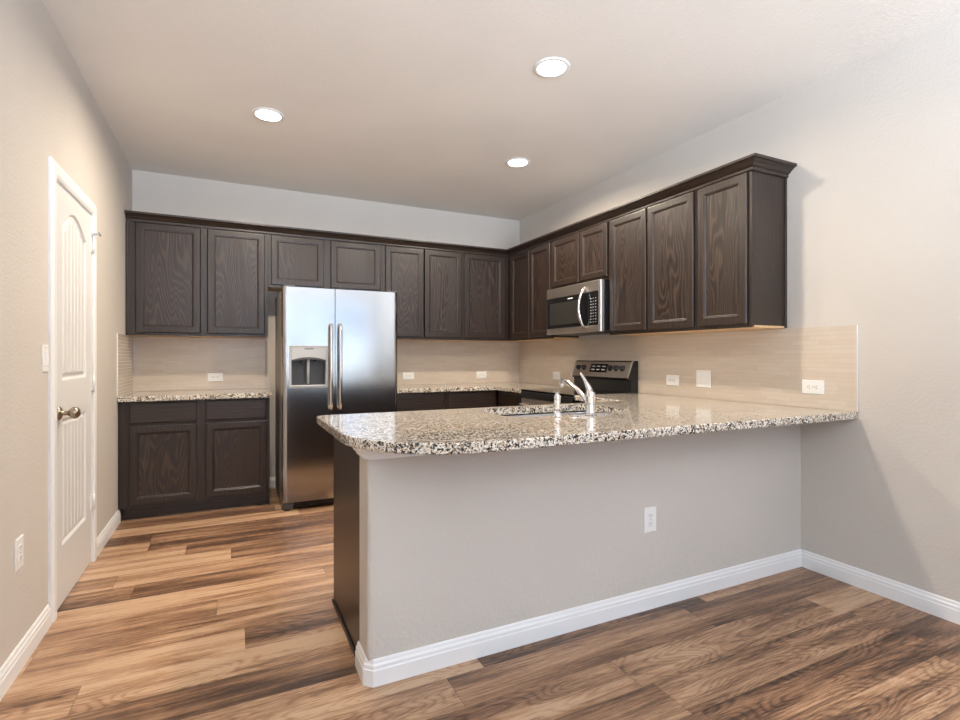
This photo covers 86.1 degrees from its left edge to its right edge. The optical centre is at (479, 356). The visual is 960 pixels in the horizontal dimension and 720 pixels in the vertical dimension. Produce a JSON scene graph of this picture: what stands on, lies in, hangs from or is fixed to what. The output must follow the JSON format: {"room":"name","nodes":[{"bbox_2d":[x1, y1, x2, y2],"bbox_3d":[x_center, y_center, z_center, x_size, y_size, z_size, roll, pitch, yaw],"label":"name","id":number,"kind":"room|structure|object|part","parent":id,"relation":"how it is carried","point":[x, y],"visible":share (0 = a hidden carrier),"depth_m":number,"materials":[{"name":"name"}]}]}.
{"room":"kitchen","nodes":[
{"label":"kitchen","id":0,"kind":"room"},
{"bbox_2d":[0,0,131,667],"bbox_3d":[-1.252,-0.172,0.769,0.100,2.753,7.700,0,0,-26],"label":"wall","id":1,"kind":"structure","parent":0,"point":[48,108],"depth_m":2.17,"materials":[{"name":"paint"}]},
{"bbox_2d":[14,534,23,572],"bbox_3d":[-1.778,0.758,1.986,0.009,0.122,0.078,0,0,-26],"label":"wall outlet","id":2,"kind":"object","parent":1,"relation":"attached to","point":[19,542],"visible":1,"depth_m":1.97,"materials":[{"name":"white plastic"}]},
{"bbox_2d":[0,604,51,700],"bbox_3d":[-0.750,1.157,-0.139,0.015,0.095,5.427,0,0,-26],"label":"baseboard","id":3,"kind":"structure","parent":1,"relation":"attached to","point":[25,648],"depth_m":2.01,"materials":[{"name":"white paint"}]},
{"bbox_2d":[42,345,48,371],"bbox_3d":[-1.913,0.008,2.266,0.010,0.120,0.074,0,0,-26],"label":"light switch","id":4,"kind":"object","parent":1,"relation":"attached to","point":[45,348],"visible":1,"depth_m":2.25,"materials":[{"name":"white plastic"}]},
{"bbox_2d":[48,156,100,622],"bbox_3d":[-2.131,0.151,2.688,0.186,2.107,0.854,0,0,-26],"label":"door","id":5,"kind":"structure","parent":1,"relation":"in","point":[72,216],"depth_m":2.61,"materials":[{"name":"white paint"}]},
{"bbox_3d":[-1.960,0.269,2.454,0.082,0.064,0.064,0,0,-26],"label":"knob","id":6,"kind":"part","parent":5,"relation":"part of","materials":[{"name":"gold metal"}]},
{"bbox_3d":[-2.127,0.609,2.690,0.007,0.540,0.384,0,0,-26],"label":"plank panel","id":7,"kind":"part","parent":5,"relation":"part of","materials":[{"name":"white paint"}]},
{"bbox_3d":[-2.127,-0.311,2.690,0.007,0.780,0.384,0,0,-26],"label":"plank panel","id":8,"kind":"part","parent":5,"relation":"part of","materials":[{"name":"white paint"}]},
{"bbox_2d":[97,509,120,556],"bbox_3d":[-2.474,1.157,3.432,0.015,0.095,0.772,0,0,-26],"label":"baseboard","id":9,"kind":"structure","parent":1,"relation":"attached to","point":[102,539],"depth_m":3.37,"materials":[{"name":"white paint"}]},
{"bbox_2d":[132,170,519,476],"bbox_3d":[-1.236,-0.172,5.107,3.900,2.753,0.100,0,0,-26],"label":"wall","id":10,"kind":"structure","parent":0,"point":[152,192],"depth_m":4.79,"materials":[{"name":"paint"}]},
{"bbox_2d":[117,333,265,396],"bbox_3d":[-2.281,0.062,4.189,1.020,0.456,0.644,0,0,-26],"label":"tile backsplash","id":11,"kind":"structure","parent":10,"relation":"attached to","point":[143,363],"depth_m":4.42,"materials":[{"name":"beige tile"}]},
{"bbox_3d":[-2.598,0.062,3.681,0.008,0.456,0.004,0,0,-26],"label":"edge trim","id":12,"kind":"part","parent":11,"relation":"part of","materials":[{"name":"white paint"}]},
{"bbox_2d":[207,372,222,381],"bbox_3d":[-2.324,0.179,4.513,0.122,0.078,0.009,0,0,-26],"label":"wall outlet","id":13,"kind":"object","parent":11,"relation":"attached to","point":[211,377],"visible":1,"depth_m":4.51,"materials":[{"name":"white plastic"}]},
{"bbox_2d":[126,221,267,337],"bbox_3d":[-2.349,-0.626,4.334,1.020,0.916,0.322,0,0,-26],"label":"upper cabinet","id":14,"kind":"object","parent":10,"relation":"attached to","point":[182,281],"visible":1,"depth_m":4.17,"materials":[{"name":"brown wood"}]},
{"bbox_3d":[-2.738,-0.611,3.984,0.014,0.886,0.008,0,0,-26],"label":"scribe moulding","id":15,"kind":"part","parent":14,"relation":"part of","materials":[{"name":"brown wood"}]},
{"bbox_3d":[-2.484,-0.620,4.100,0.445,0.860,0.019,0,0,-26],"label":"cabinet door","id":16,"kind":"part","parent":14,"relation":"part of","materials":[{"name":"brown wood"}]},
{"bbox_3d":[-2.486,-0.620,4.104,0.329,0.744,0.007,0,0,-26],"label":"door panel","id":17,"kind":"part","parent":14,"relation":"part of","materials":[{"name":"brown wood"}]},
{"bbox_3d":[-2.042,-0.620,4.314,0.436,0.860,0.019,0,0,-26],"label":"cabinet door","id":18,"kind":"part","parent":14,"relation":"part of","materials":[{"name":"brown wood"}]},
{"bbox_3d":[-2.043,-0.620,4.317,0.320,0.744,0.007,0,0,-26],"label":"door panel","id":19,"kind":"part","parent":14,"relation":"part of","materials":[{"name":"brown wood"}]},
{"bbox_2d":[270,477,275,487],"bbox_3d":[-1.497,1.157,4.918,0.995,0.095,0.015,0,0,-26],"label":"baseboard","id":20,"kind":"structure","parent":10,"relation":"attached to","point":[272,479],"depth_m":4.72,"materials":[{"name":"white paint"}]},
{"bbox_2d":[268,234,382,291],"bbox_3d":[-1.436,-0.842,4.775,1.004,0.483,0.322,0,0,-26],"label":"upper cabinet","id":21,"kind":"object","parent":10,"relation":"attached to","point":[297,261],"visible":0.92,"depth_m":4.63,"materials":[{"name":"brown wood"}]},
{"bbox_3d":[-1.602,-0.836,4.526,0.440,0.427,0.019,0,0,-26],"label":"cabinet door","id":22,"kind":"part","parent":21,"relation":"part of","materials":[{"name":"brown wood"}]},
{"bbox_3d":[-1.604,-0.836,4.530,0.324,0.311,0.007,0,0,-26],"label":"door panel","id":23,"kind":"part","parent":21,"relation":"part of","materials":[{"name":"brown wood"}]},
{"bbox_3d":[-1.145,-0.836,4.751,0.342,0.311,0.007,0,0,-26],"label":"door panel","id":24,"kind":"part","parent":21,"relation":"part of","materials":[{"name":"brown wood"}]},
{"bbox_3d":[-1.144,-0.836,4.747,0.458,0.427,0.019,0,0,-26],"label":"cabinet door","id":25,"kind":"part","parent":21,"relation":"part of","materials":[{"name":"brown wood"}]},
{"bbox_2d":[383,245,462,340],"bbox_3d":[-0.610,-0.626,5.173,0.826,0.916,0.322,0,0,-26],"label":"upper cabinet","id":26,"kind":"object","parent":10,"relation":"attached to","point":[428,284],"visible":0.84,"depth_m":5.03,"materials":[{"name":"brown wood"}]},
{"bbox_3d":[-0.723,-0.620,4.950,0.380,0.860,0.019,0,0,-26],"label":"cabinet door","id":27,"kind":"part","parent":26,"relation":"part of","materials":[{"name":"brown wood"}]},
{"bbox_3d":[-0.725,-0.620,4.954,0.264,0.744,0.007,0,0,-26],"label":"door panel","id":28,"kind":"part","parent":26,"relation":"part of","materials":[{"name":"brown wood"}]},
{"bbox_3d":[-0.364,-0.620,5.124,0.398,0.860,0.019,0,0,-26],"label":"cabinet door","id":29,"kind":"part","parent":26,"relation":"part of","materials":[{"name":"brown wood"}]},
{"bbox_3d":[-0.365,-0.620,5.127,0.282,0.744,0.007,0,0,-26],"label":"door panel","id":30,"kind":"part","parent":26,"relation":"part of","materials":[{"name":"brown wood"}]},
{"bbox_2d":[457,253,525,341],"bbox_3d":[0.138,-0.626,5.534,0.830,0.916,0.322,0,0,-26],"label":"upper cabinet","id":31,"kind":"object","parent":10,"relation":"attached to","point":[486,278],"visible":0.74,"depth_m":5.33,"materials":[{"name":"brown wood"}]},
{"bbox_3d":[0.050,-0.620,5.324,0.452,0.860,0.019,0,0,-26],"label":"cabinet door","id":32,"kind":"part","parent":31,"relation":"part of","materials":[{"name":"brown wood"}]},
{"bbox_3d":[0.048,-0.620,5.327,0.336,0.744,0.007,0,0,-26],"label":"door panel","id":33,"kind":"part","parent":31,"relation":"part of","materials":[{"name":"brown wood"}]},
{"bbox_3d":[0.195,-0.626,5.415,0.830,0.916,0.019,0,0,-26],"label":"frame","id":34,"kind":"part","parent":31,"relation":"part of","materials":[{"name":"brown wood"}]},
{"bbox_2d":[0,488,959,719],"bbox_3d":[0.437,1.234,1.640,3.900,0.060,7.800,0,0,-26],"label":"floor","id":35,"kind":"structure","parent":0,"point":[225,613],"depth_m":2.06,"materials":[{"name":"brown wood"}]},
{"bbox_2d":[118,397,269,521],"bbox_3d":[-2.287,0.767,4.200,1.016,0.875,0.617,0,0,-26],"label":"base cabinet","id":36,"kind":"object","parent":35,"relation":"on","point":[178,456],"visible":0.94,"depth_m":3.91,"materials":[{"name":"brown wood"}]},
{"bbox_3d":[-2.610,0.717,3.719,0.014,0.775,0.007,0,0,-26],"label":"scribe moulding","id":37,"kind":"part","parent":36,"relation":"part of","materials":[{"name":"brown wood"}]},
{"bbox_3d":[-2.357,0.417,3.834,0.434,0.150,0.019,0,0,-26],"label":"drawer","id":38,"kind":"part","parent":36,"relation":"part of","materials":[{"name":"brown wood"}]},
{"bbox_3d":[-2.357,0.799,3.834,0.434,0.574,0.019,0,0,-26],"label":"cabinet door","id":39,"kind":"part","parent":36,"relation":"part of","materials":[{"name":"brown wood"}]},
{"bbox_3d":[-2.359,0.799,3.837,0.318,0.458,0.007,0,0,-26],"label":"door panel","id":40,"kind":"part","parent":36,"relation":"part of","materials":[{"name":"brown wood"}]},
{"bbox_2d":[117,388,271,401],"bbox_3d":[-2.273,0.309,4.194,1.030,0.038,0.636,0,0,-26],"label":"countertop","id":41,"kind":"structure","parent":36,"relation":"on","point":[142,396],"depth_m":4.00,"materials":[{"name":"stone"}]},
{"bbox_3d":[-1.914,0.417,4.048,0.434,0.150,0.019,0,0,-26],"label":"drawer","id":42,"kind":"part","parent":36,"relation":"part of","materials":[{"name":"brown wood"}]},
{"bbox_3d":[-1.914,0.799,4.048,0.434,0.574,0.019,0,0,-26],"label":"cabinet door","id":43,"kind":"part","parent":36,"relation":"part of","materials":[{"name":"brown wood"}]},
{"bbox_3d":[-1.916,0.799,4.051,0.318,0.458,0.007,0,0,-26],"label":"door panel","id":44,"kind":"part","parent":36,"relation":"part of","materials":[{"name":"brown wood"}]},
{"bbox_2d":[275,285,396,510],"bbox_3d":[-1.268,0.323,4.503,0.929,1.762,0.861,0,0,-26],"label":"refrigerator","id":45,"kind":"object","parent":35,"relation":"on","point":[336,349],"visible":0.84,"depth_m":4.11,"materials":[{"name":"grey metal"}]},
{"bbox_3d":[-1.367,0.296,4.092,0.395,1.680,0.085,0,0,-26],"label":"freezer door","id":46,"kind":"part","parent":45,"relation":"part of","materials":[{"name":"silver metal"}]},
{"bbox_3d":[-1.361,0.117,4.074,0.024,0.196,0.031,0,0,-26],"label":"water lever","id":47,"kind":"part","parent":45,"relation":"part of","materials":[{"name":"grey plastic"}]},
{"bbox_3d":[-1.357,-0.024,4.069,0.258,0.101,0.055,0,0,-26],"label":"control panel","id":48,"kind":"part","parent":45,"relation":"part of","materials":[{"name":"grey plastic"}]},
{"bbox_3d":[-1.188,0.081,4.100,0.026,0.702,0.065,0,0,-26],"label":"door handle","id":49,"kind":"part","parent":45,"relation":"part of","materials":[{"name":"silver metal"}]},
{"bbox_3d":[-1.123,0.081,4.131,0.026,0.702,0.065,0,0,-26],"label":"door handle","id":50,"kind":"part","parent":45,"relation":"part of","materials":[{"name":"silver metal"}]},
{"bbox_3d":[-0.948,0.296,4.295,0.523,1.680,0.085,0,0,-26],"label":"door","id":51,"kind":"part","parent":45,"relation":"part of","materials":[{"name":"silver metal"}]},
{"bbox_2d":[397,390,496,411],"bbox_3d":[-0.439,0.767,5.092,1.058,0.875,0.617,0,0,-26],"label":"base cabinet","id":52,"kind":"object","parent":35,"relation":"on","point":[458,399],"visible":0.19,"depth_m":4.82,"materials":[{"name":"brown wood"}]},
{"bbox_3d":[-0.550,0.417,4.707,0.476,0.150,0.019,0,0,-26],"label":"drawer","id":53,"kind":"part","parent":52,"relation":"part of","materials":[{"name":"brown wood"}]},
{"bbox_3d":[-0.074,0.417,4.936,0.490,0.150,0.019,0,0,-26],"label":"drawer","id":54,"kind":"part","parent":52,"relation":"part of","materials":[{"name":"brown wood"}]},
{"bbox_2d":[397,382,570,392],"bbox_3d":[-0.053,0.309,4.984,1.672,0.038,1.142,0,0,-26],"label":"countertop","id":55,"kind":"structure","parent":52,"relation":"on","point":[515,387],"depth_m":4.95,"materials":[{"name":"stone"}]},
{"bbox_2d":[332,411,584,656],"bbox_3d":[0.252,0.767,2.690,1.911,0.875,0.596,0,0,-26],"label":"base cabinet","id":56,"kind":"object","parent":35,"relation":"on","point":[346,601],"visible":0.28,"depth_m":2.25,"materials":[{"name":"brown wood"}]},
{"bbox_3d":[-0.601,1.195,2.270,0.010,0.018,0.574,0,0,-26],"label":"shoe moulding","id":57,"kind":"part","parent":56,"relation":"part of","materials":[{"name":"brown wood"}]},
{"bbox_3d":[-0.592,0.767,2.272,0.008,0.875,0.577,0,0,-26],"label":"panel","id":58,"kind":"part","parent":56,"relation":"part of","materials":[{"name":"brown wood"}]},
{"bbox_3d":[0.143,0.717,2.937,1.893,0.775,0.019,0,0,-26],"label":"frame","id":59,"kind":"part","parent":56,"relation":"part of","materials":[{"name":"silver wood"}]},
{"bbox_2d":[317,393,856,454],"bbox_3d":[0.469,0.309,2.855,2.583,0.038,1.596,0,0,-26],"label":"countertop","id":60,"kind":"structure","parent":56,"relation":"on","point":[633,415],"depth_m":2.23,"materials":[{"name":"stone"}]},
{"bbox_2d":[507,412,584,416],"bbox_3d":[0.404,0.425,2.790,0.776,0.182,0.446,0,0,-26],"label":"sink","id":61,"kind":"object","parent":60,"relation":"in","point":[562,413],"visible":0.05,"depth_m":3.01,"materials":[{"name":"silver metal"}]},
{"bbox_2d":[552,392,561,416],"bbox_3d":[0.373,0.231,2.482,0.048,0.118,0.048,0,0,-26],"label":"sprayer","id":62,"kind":"object","parent":60,"relation":"on","point":[557,398],"visible":1,"depth_m":2.47,"materials":[{"name":"silver metal"}]},
{"bbox_2d":[559,372,610,415],"bbox_3d":[0.499,0.184,2.662,0.250,0.212,0.285,0,0,-26],"label":"faucet","id":63,"kind":"object","parent":60,"relation":"on","point":[588,398],"visible":1,"depth_m":2.55,"materials":[{"name":"silver metal"}]},
{"bbox_3d":[0.493,0.184,2.675,0.028,0.131,0.257,0,0,-26],"label":"spout","id":64,"kind":"part","parent":63,"relation":"part of","materials":[{"name":"silver metal"}]},
{"bbox_3d":[0.530,0.132,2.573,0.077,0.106,0.037,0,0,33],"label":"lever handle","id":65,"kind":"part","parent":63,"relation":"part of","materials":[{"name":"silver metal"}]},
{"bbox_3d":[0.549,0.286,2.558,0.250,0.009,0.052,0,0,-26],"label":"deck plate","id":66,"kind":"part","parent":63,"relation":"part of","materials":[{"name":"silver metal"}]},
{"bbox_2d":[497,390,522,406],"bbox_3d":[0.422,0.767,5.214,0.617,0.875,1.142,0,0,-26],"label":"base cabinet","id":67,"kind":"object","parent":35,"relation":"on","point":[504,398],"visible":0.1,"depth_m":4.84,"materials":[{"name":"brown wood"}]},
{"bbox_2d":[519,360,637,405],"bbox_3d":[0.788,0.617,4.326,0.705,1.174,0.765,0,0,-26],"label":"range","id":68,"kind":"object","parent":35,"relation":"on","point":[604,377],"visible":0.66,"depth_m":4.31,"materials":[{"name":"black metal"}]},
{"bbox_3d":[0.543,0.684,4.208,0.034,0.640,0.756,0,0,-26],"label":"oven door","id":69,"kind":"part","parent":68,"relation":"part of","materials":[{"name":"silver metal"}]},
{"bbox_3d":[0.543,0.332,4.208,0.036,0.054,0.764,0,0,-26],"label":"trim","id":70,"kind":"part","parent":68,"relation":"part of","materials":[{"name":"black ceramic"}]},
{"bbox_2d":[521,388,627,396],"bbox_3d":[0.778,0.296,4.322,0.555,0.017,0.764,0,0,-26],"label":"cooktop","id":71,"kind":"object","parent":68,"relation":"in","point":[543,392],"depth_m":4.26,"materials":[{"name":"black glass"}]},
{"bbox_3d":[1.035,0.110,4.445,0.051,0.128,0.740,0,0,-26],"label":"control panel","id":72,"kind":"part","parent":68,"relation":"part of","materials":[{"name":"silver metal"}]},
{"bbox_3d":[1.223,0.105,4.119,0.102,0.150,0.013,0,0,-26],"label":"trim","id":73,"kind":"part","parent":68,"relation":"part of","materials":[{"name":"silver metal"}]},
{"bbox_2d":[42,0,959,220],"bbox_3d":[0.437,-1.589,1.640,3.900,0.080,7.800,0,0,-26],"label":"ceiling","id":74,"kind":"structure","parent":0,"point":[426,104],"depth_m":2.86,"materials":[{"name":"paint"}]},
{"bbox_2d":[252,107,284,121],"bbox_3d":[-1.355,-1.544,3.290,0.196,0.007,0.196,0,0,-26],"label":"recessed light","id":75,"kind":"object","parent":74,"relation":"in","point":[265,114],"visible":1,"depth_m":3.27,"materials":[{"name":"white paint"}]},
{"bbox_2d":[506,158,529,166],"bbox_3d":[0.301,-1.544,4.095,0.196,0.007,0.196,0,0,-26],"label":"recessed light","id":76,"kind":"object","parent":74,"relation":"in","point":[513,162],"visible":1,"depth_m":4.08,"materials":[{"name":"white paint"}]},
{"bbox_2d":[533,57,569,77],"bbox_3d":[0.384,-1.544,2.752,0.196,0.007,0.196,0,0,-26],"label":"recessed light","id":77,"kind":"object","parent":74,"relation":"in","point":[550,67],"visible":1,"depth_m":2.74,"materials":[{"name":"white paint"}]},
{"bbox_2d":[360,424,800,660],"bbox_3d":[0.690,0.767,2.487,2.510,0.875,0.145,0,0,-26],"label":"wall","id":78,"kind":"structure","parent":0,"point":[452,546],"depth_m":2.23,"materials":[{"name":"paint"}]},
{"bbox_2d":[352,447,421,459],"bbox_3d":[0.681,0.352,2.463,2.546,0.048,0.182,0,0,-26],"label":"trim","id":79,"kind":"structure","parent":78,"relation":"attached to","point":[365,454],"depth_m":1.88,"materials":[{"name":"white paint"}]},
{"bbox_2d":[355,549,801,687],"bbox_3d":[0.686,1.157,2.477,2.525,0.095,0.161,0,0,-26],"label":"baseboard","id":80,"kind":"structure","parent":78,"relation":"attached to","point":[391,668],"depth_m":2.21,"materials":[{"name":"white paint"}]},
{"bbox_2d":[643,506,655,532],"bbox_3d":[0.816,0.780,2.462,0.078,0.122,0.009,0,0,-26],"label":"wall outlet","id":81,"kind":"object","parent":78,"relation":"attached to","point":[649,513],"visible":1,"depth_m":2.46,"materials":[{"name":"white plastic"}]},
{"bbox_2d":[648,512,653,518],"bbox_3d":[0.817,0.761,2.459,0.033,0.027,0.003,0,0,-26],"label":"receptacle","id":82,"kind":"object","parent":81,"relation":"attached to","point":[650,514],"depth_m":2.46,"materials":[{"name":"grey plastic"}]},
{"bbox_2d":[648,521,653,526],"bbox_3d":[0.817,0.800,2.459,0.033,0.027,0.003,0,0,-26],"label":"receptacle","id":83,"kind":"object","parent":81,"relation":"attached to","point":[650,523],"depth_m":2.46,"materials":[{"name":"grey plastic"}]},
{"bbox_2d":[520,13,959,601],"bbox_3d":[2.170,-0.172,2.421,0.100,2.753,7.700,0,0,-26],"label":"wall","id":84,"kind":"structure","parent":0,"point":[873,189],"depth_m":2.62,"materials":[{"name":"paint"}]},
{"bbox_2d":[510,242,578,340],"bbox_3d":[0.618,-0.626,5.146,0.322,0.916,0.790,0,0,-26],"label":"upper cabinet","id":85,"kind":"object","parent":84,"relation":"attached to","point":[530,270],"visible":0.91,"depth_m":5.03,"materials":[{"name":"brown wood"}]},
{"bbox_3d":[0.319,-0.611,5.433,0.006,0.886,0.012,0,0,-26],"label":"scribe moulding","id":86,"kind":"part","parent":85,"relation":"part of","materials":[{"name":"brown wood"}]},
{"bbox_3d":[0.408,-0.620,5.234,0.019,0.860,0.368,0,0,-26],"label":"cabinet door","id":87,"kind":"part","parent":85,"relation":"part of","materials":[{"name":"brown wood"}]},
{"bbox_3d":[0.411,-0.620,5.235,0.007,0.744,0.252,0,0,-26],"label":"door panel","id":88,"kind":"part","parent":85,"relation":"part of","materials":[{"name":"brown wood"}]},
{"bbox_3d":[0.499,-0.626,5.088,0.019,0.916,0.790,0,0,-26],"label":"frame","id":89,"kind":"part","parent":85,"relation":"part of","materials":[{"name":"brown wood"}]},
{"bbox_3d":[0.570,-0.620,4.897,0.019,0.860,0.360,0,0,-26],"label":"cabinet door","id":90,"kind":"part","parent":85,"relation":"part of","materials":[{"name":"brown wood"}]},
{"bbox_3d":[0.574,-0.620,4.899,0.007,0.744,0.244,0,0,-26],"label":"door panel","id":91,"kind":"part","parent":85,"relation":"part of","materials":[{"name":"brown wood"}]},
{"bbox_2d":[552,221,609,288],"bbox_3d":[0.965,-0.846,4.428,0.322,0.476,0.799,0,0,-26],"label":"upper cabinet","id":92,"kind":"object","parent":84,"relation":"attached to","point":[583,256],"visible":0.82,"depth_m":4.29,"materials":[{"name":"brown wood"}]},
{"bbox_3d":[0.749,-0.840,4.526,0.019,0.420,0.404,0,0,-26],"label":"cabinet door","id":93,"kind":"part","parent":92,"relation":"part of","materials":[{"name":"brown wood"}]},
{"bbox_3d":[0.753,-0.840,4.528,0.007,0.304,0.288,0,0,-26],"label":"door panel","id":94,"kind":"part","parent":92,"relation":"part of","materials":[{"name":"brown wood"}]},
{"bbox_2d":[546,279,609,335],"bbox_3d":[0.908,-0.398,4.388,0.454,0.412,0.764,0,0,-26],"label":"microwave","id":95,"kind":"object","parent":92,"relation":"attached to","point":[581,309],"visible":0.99,"depth_m":4.22,"materials":[{"name":"silver metal"}]},
{"bbox_3d":[0.753,-0.382,4.398,0.034,0.266,0.608,0,0,-26],"label":"door","id":96,"kind":"part","parent":95,"relation":"part of","materials":[{"name":"black glass"}]},
{"bbox_3d":[0.819,-0.392,4.145,0.081,0.344,0.025,0,0,-26],"label":"door handle","id":97,"kind":"part","parent":95,"relation":"part of","materials":[{"name":"silver metal"}]},
{"bbox_3d":[0.912,-0.382,4.069,0.034,0.266,0.118,0,0,-26],"label":"control panel","id":98,"kind":"part","parent":95,"relation":"part of","materials":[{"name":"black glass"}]},
{"bbox_3d":[0.923,-0.840,4.175,0.007,0.304,0.239,0,0,-26],"label":"door panel","id":99,"kind":"part","parent":92,"relation":"part of","materials":[{"name":"brown wood"}]},
{"bbox_3d":[0.920,-0.840,4.173,0.019,0.420,0.355,0,0,-26],"label":"cabinet door","id":100,"kind":"part","parent":92,"relation":"part of","materials":[{"name":"brown wood"}]},
{"bbox_2d":[397,325,857,411],"bbox_3d":[0.465,0.062,3.917,1.670,0.456,3.522,0,0,-26],"label":"tile backsplash","id":101,"kind":"structure","parent":84,"relation":"attached to","point":[770,366],"depth_m":3.64,"materials":[{"name":"beige tile"}]},
{"bbox_2d":[403,372,413,379],"bbox_3d":[-0.736,0.198,5.280,0.122,0.078,0.009,0,0,-26],"label":"wall outlet","id":102,"kind":"object","parent":101,"relation":"attached to","point":[406,375],"visible":1,"depth_m":5.28,"materials":[{"name":"white plastic"}]},
{"bbox_2d":[476,371,485,377],"bbox_3d":[0.017,0.200,5.643,0.122,0.078,0.009,0,0,-26],"label":"wall outlet","id":103,"kind":"object","parent":101,"relation":"attached to","point":[479,374],"visible":1,"depth_m":5.64,"materials":[{"name":"white plastic"}]},
{"bbox_2d":[553,372,559,379],"bbox_3d":[0.768,0.194,5.181,0.009,0.078,0.122,0,0,-26],"label":"wall outlet","id":104,"kind":"object","parent":101,"relation":"attached to","point":[556,375],"visible":1,"depth_m":5.17,"materials":[{"name":"white plastic"}]},
{"bbox_2d":[666,375,678,385],"bbox_3d":[1.428,0.176,3.815,0.009,0.078,0.122,0,0,-26],"label":"wall outlet","id":105,"kind":"object","parent":101,"relation":"attached to","point":[673,380],"visible":1,"depth_m":3.81,"materials":[{"name":"white plastic"}]},
{"bbox_2d":[696,370,710,387],"bbox_3d":[1.548,0.154,3.567,0.008,0.122,0.120,0,0,-26],"label":"cover plate","id":106,"kind":"object","parent":101,"relation":"attached to","point":[703,377],"visible":1,"depth_m":3.56,"materials":[{"name":"white plastic"}]},
{"bbox_2d":[802,380,824,394],"bbox_3d":[1.873,0.171,2.893,0.009,0.078,0.122,0,0,-26],"label":"wall outlet","id":107,"kind":"object","parent":101,"relation":"attached to","point":[808,386],"visible":1,"depth_m":2.89,"materials":[{"name":"white plastic"}]},
{"bbox_2d":[806,384,811,389],"bbox_3d":[1.862,0.171,2.909,0.003,0.033,0.027,0,0,-26],"label":"receptacle","id":108,"kind":"object","parent":107,"relation":"attached to","point":[808,386],"depth_m":2.91,"materials":[{"name":"grey plastic"}]},
{"bbox_2d":[813,384,818,389],"bbox_3d":[1.879,0.171,2.874,0.003,0.033,0.027,0,0,-26],"label":"receptacle","id":109,"kind":"object","parent":107,"relation":"attached to","point":[815,386],"depth_m":2.87,"materials":[{"name":"grey plastic"}]},
{"bbox_3d":[1.978,0.062,2.694,0.008,0.456,0.004,0,0,-26],"label":"edge trim","id":110,"kind":"part","parent":101,"relation":"part of","materials":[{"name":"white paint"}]},
{"bbox_2d":[610,190,722,335],"bbox_3d":[1.321,-0.626,3.691,0.322,0.916,0.834,0,0,-26],"label":"upper cabinet","id":111,"kind":"object","parent":84,"relation":"attached to","point":[653,249],"visible":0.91,"depth_m":3.57,"materials":[{"name":"brown wood"}]},
{"bbox_3d":[1.098,-0.620,3.813,0.007,0.744,0.272,0,0,-26],"label":"door panel","id":112,"kind":"part","parent":111,"relation":"part of","materials":[{"name":"brown wood"}]},
{"bbox_3d":[1.094,-0.620,3.812,0.019,0.860,0.388,0,0,-26],"label":"cabinet door","id":113,"kind":"part","parent":111,"relation":"part of","materials":[{"name":"brown wood"}]},
{"bbox_3d":[1.275,-0.620,3.446,0.007,0.744,0.284,0,0,-26],"label":"door panel","id":114,"kind":"part","parent":111,"relation":"part of","materials":[{"name":"brown wood"}]},
{"bbox_3d":[1.272,-0.620,3.444,0.019,0.860,0.400,0,0,-26],"label":"cabinet door","id":115,"kind":"part","parent":111,"relation":"part of","materials":[{"name":"brown wood"}]},
{"bbox_2d":[697,170,786,330],"bbox_3d":[1.587,-0.626,3.140,0.322,0.916,0.386,0,0,-26],"label":"upper cabinet","id":116,"kind":"object","parent":84,"relation":"attached to","point":[742,218],"visible":0.96,"depth_m":3.01,"materials":[{"name":"brown wood"}]},
{"bbox_2d":[124,153,796,256],"bbox_3d":[-0.452,-1.088,3.485,3.694,0.068,2.894,0,0,-26],"label":"crown molding","id":117,"kind":"structure","parent":116,"relation":"attached to","point":[757,162],"depth_m":4.15,"materials":[{"name":"brown wood"}]},
{"bbox_3d":[1.451,-0.620,3.081,0.007,0.744,0.226,0,0,-26],"label":"door panel","id":118,"kind":"part","parent":116,"relation":"part of","materials":[{"name":"brown wood"}]},
{"bbox_3d":[1.448,-0.620,3.080,0.019,0.860,0.342,0,0,-26],"label":"cabinet door","id":119,"kind":"part","parent":116,"relation":"part of","materials":[{"name":"brown wood"}]},
{"bbox_3d":[1.466,-0.626,3.085,0.019,0.916,0.380,0,0,-26],"label":"frame","id":120,"kind":"part","parent":116,"relation":"part of","materials":[{"name":"brown wood"}]},
{"bbox_3d":[1.805,-0.611,3.035,0.020,0.886,0.006,0,0,-26],"label":"scribe moulding","id":121,"kind":"part","parent":116,"relation":"part of","materials":[{"name":"brown wood"}]},
{"bbox_2d":[802,550,959,624],"bbox_3d":[2.800,1.157,0.985,0.015,0.095,4.365,0,0,-26],"label":"baseboard","id":122,"kind":"structure","parent":84,"relation":"attached to","point":[933,604],"depth_m":2.57,"materials":[{"name":"white paint"}]}
]}

